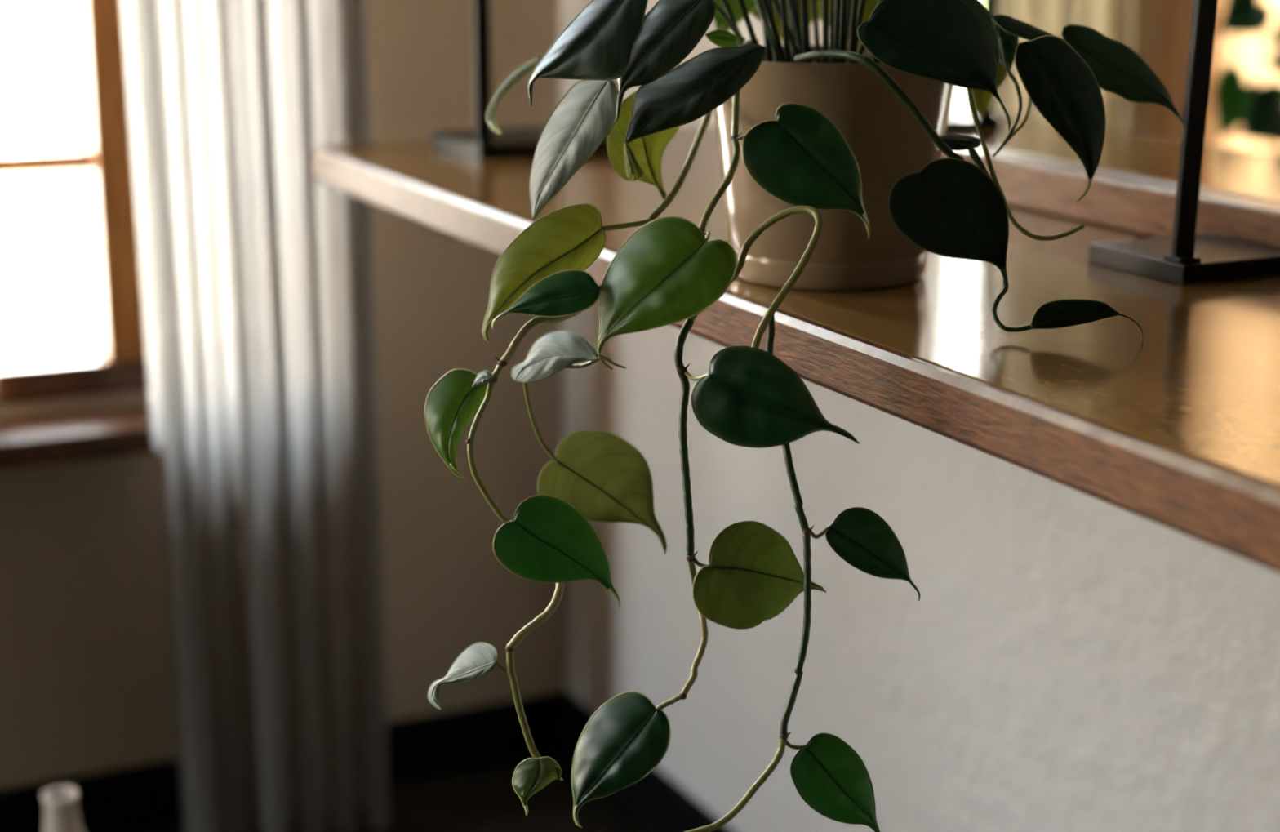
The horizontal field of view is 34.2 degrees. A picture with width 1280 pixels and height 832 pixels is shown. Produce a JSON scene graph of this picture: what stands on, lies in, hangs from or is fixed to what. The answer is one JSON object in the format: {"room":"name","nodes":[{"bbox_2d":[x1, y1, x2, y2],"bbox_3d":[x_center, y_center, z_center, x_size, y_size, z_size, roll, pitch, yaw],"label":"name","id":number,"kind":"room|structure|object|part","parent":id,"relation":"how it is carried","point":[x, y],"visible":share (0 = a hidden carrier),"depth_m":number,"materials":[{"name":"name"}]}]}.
{"room":"living room","nodes":[
{"label":"living room","id":0,"kind":"room"},
{"bbox_2d":[0,0,565,789],"bbox_3d":[-1.449,-0.636,2.006,3.195,2.500,0.200,-7,15,-25],"label":"wall","id":1,"kind":"structure","parent":0,"point":[86,687],"depth_m":2.57,"materials":[{"name":"beige paint"}]},
{"bbox_2d":[0,0,150,405],"bbox_3d":[-0.732,-0.772,2.242,0.605,1.550,0.086,-7,15,-25],"label":"window","id":2,"kind":"structure","parent":1,"relation":"in","point":[119,364],"depth_m":2.40,"materials":[{"name":"brown wood"}]},
{"bbox_3d":[-0.813,-0.486,2.291,0.376,0.408,0.004,-7,15,-25],"label":"pane","id":3,"kind":"part","parent":2,"relation":"part of","materials":[{"name":"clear glass"}]},
{"bbox_3d":[-0.813,-0.161,2.372,0.376,0.222,0.004,-7,15,-25],"label":"pane","id":4,"kind":"part","parent":2,"relation":"part of","materials":[{"name":"clear glass"}]},
{"bbox_3d":[-0.735,-0.041,2.430,0.605,0.040,0.074,-7,15,-25],"label":"rail","id":5,"kind":"part","parent":2,"relation":"part of","materials":[{"name":"brown wood"}]},
{"bbox_2d":[0,403,155,471],"bbox_3d":[-0.779,0.038,2.318,0.485,0.032,0.123,-7,15,-25],"label":"windowsill","id":6,"kind":"structure","parent":1,"relation":"attached to","point":[28,441],"depth_m":2.34,"materials":[{"name":"brown wood"}]},
{"bbox_2d":[0,691,569,831],"bbox_3d":[-1.470,0.570,2.173,3.045,0.080,0.018,-7,15,-25],"label":"baseboard","id":7,"kind":"structure","parent":1,"relation":"attached to","point":[145,796],"depth_m":2.70,"materials":[{"name":"black paint"}]},
{"bbox_3d":[-0.576,-1.642,1.969,0.850,0.018,0.177,-7,15,-25],"label":"curtain rod","id":8,"kind":"object","parent":1,"relation":"attached to","visible":0},
{"bbox_2d":[121,0,389,831],"bbox_3d":[-0.431,-0.565,2.216,0.281,2.229,0.062,-7,15,-25],"label":"curtain","id":9,"kind":"object","parent":8,"relation":"hanging from","point":[257,272],"visible":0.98,"depth_m":2.35,"materials":[{"name":"grey fabric"}]},
{"bbox_2d":[132,751,648,831],"bbox_3d":[-0.497,1.085,0.381,3.195,0.050,4.620,-7,15,-25],"label":"floor","id":10,"kind":"structure","parent":0,"point":[483,798],"depth_m":2.63,"materials":[{"name":"brown wood"}]},
{"bbox_2d":[41,786,84,831],"bbox_3d":[-0.554,0.500,2.023,0.170,0.288,0.170,-7,15,-25],"label":"floor vase","id":11,"kind":"object","parent":10,"relation":"on","point":[61,814],"visible":1,"depth_m":1.98,"materials":[{"name":"beige ceramic"}]},
{"bbox_2d":[559,0,1279,831],"bbox_3d":[0.920,-0.289,0.621,0.150,2.500,4.420,-7,15,-25],"label":"wall","id":12,"kind":"structure","parent":0,"point":[1067,659],"depth_m":1.96,"materials":[{"name":"paint"}]},
{"bbox_2d":[560,695,733,831],"bbox_3d":[0.848,0.895,0.871,0.018,0.080,4.402,-7,15,-25],"label":"baseboard","id":13,"kind":"structure","parent":12,"relation":"attached to","point":[655,802],"depth_m":2.54,"materials":[{"name":"black paint"}]},
{"bbox_2d":[311,125,1279,572],"bbox_3d":[0.437,0.011,1.018,0.452,0.034,2.600,-7,15,-25],"label":"shelf","id":14,"kind":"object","parent":12,"relation":"attached to","point":[1177,428],"depth_m":1.17,"materials":[{"name":"brown wood"}]},
{"bbox_2d":[431,0,607,159],"bbox_3d":[-0.102,-0.661,1.944,0.170,0.820,0.130,-7,15,-25],"label":"stand","id":15,"kind":"object","parent":14,"relation":"on","point":[481,143],"visible":0.78,"depth_m":1.96,"materials":[{"name":"black metal"}]},
{"bbox_3d":[-0.147,-0.649,1.867,0.015,0.807,0.006,-7,15,-25],"label":"post","id":16,"kind":"part","parent":15,"relation":"part of","materials":[{"name":"black metal"}]},
{"bbox_3d":[-0.102,-0.270,2.042,0.170,0.013,0.130,-7,15,-25],"label":"foot plate","id":17,"kind":"part","parent":15,"relation":"part of","materials":[{"name":"black metal"}]},
{"bbox_2d":[424,0,1185,831],"bbox_3d":[0.109,-0.154,1.270,0.462,0.686,0.463,0,14,0],"label":"potted plant","id":18,"kind":"object","parent":14,"relation":"on","point":[836,177],"visible":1,"depth_m":1.18,"materials":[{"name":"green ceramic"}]},
{"bbox_3d":[0.123,-0.162,1.343,0.161,0.142,0.161,-7,15,-25],"label":"pot","id":19,"kind":"part","parent":18,"relation":"part of","materials":[{"name":"beige ceramic"}]},
{"bbox_2d":[977,59,1182,237],"bbox_3d":[0.358,-0.211,1.594,0.067,0.114,0.249,-7,15,-25],"label":"wall mirror","id":20,"kind":"object","parent":14,"relation":"on","point":[1037,164],"depth_m":1.57,"materials":[{"name":"clear glass"}]},
{"bbox_3d":[0.634,-0.019,0.993,0.022,0.036,2.100,-7,15,-25],"label":"rail","id":21,"kind":"part","parent":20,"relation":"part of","materials":[{"name":"brown wood"}]},
{"bbox_2d":[977,0,1193,118],"bbox_3d":[0.358,-0.280,1.577,0.067,0.081,0.259,-7,15,-25],"label":"wall mirror","id":22,"kind":"object","parent":14,"relation":"on","point":[1159,31],"depth_m":1.53,"materials":[{"name":"clear glass"}]},
{"bbox_2d":[945,0,1279,205],"bbox_3d":[0.642,-0.444,0.902,0.006,0.836,2.020,-7,15,-25],"label":"mirror glass","id":23,"kind":"object","parent":22,"relation":"attached to","point":[1241,160],"depth_m":1.51,"materials":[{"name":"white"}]},
{"bbox_2d":[1088,0,1279,284],"bbox_3d":[0.370,-0.497,1.286,0.103,0.820,0.098,-7,15,-25],"label":"stand","id":24,"kind":"object","parent":14,"relation":"on","point":[1185,257],"visible":1,"depth_m":1.33,"materials":[{"name":"black metal"}]},
{"bbox_3d":[0.370,-0.105,1.384,0.103,0.013,0.098,-7,15,-25],"label":"foot plate","id":25,"kind":"part","parent":24,"relation":"part of","materials":[{"name":"black metal"}]},
{"bbox_3d":[0.361,-0.493,1.244,0.045,0.807,0.006,-7,15,-25],"label":"post","id":26,"kind":"part","parent":24,"relation":"part of","materials":[{"name":"black metal"}]},
{"bbox_2d":[1195,0,1279,248],"bbox_3d":[0.439,-0.202,1.421,0.067,0.163,0.084,-7,15,-25],"label":"wall mirror","id":27,"kind":"object","parent":14,"relation":"on","point":[1239,194],"depth_m":1.43,"materials":[{"name":"clear glass"}]},
{"label":"outside","id":28,"kind":"structure","parent":0,"visible":0},
{"bbox_2d":[0,170,97,359],"bbox_3d":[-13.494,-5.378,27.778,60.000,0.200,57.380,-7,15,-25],"label":"window pane","id":29,"kind":"structure","parent":28,"point":[46,303],"depth_m":8.21,"materials":[{"name":"glass"}]}
]}

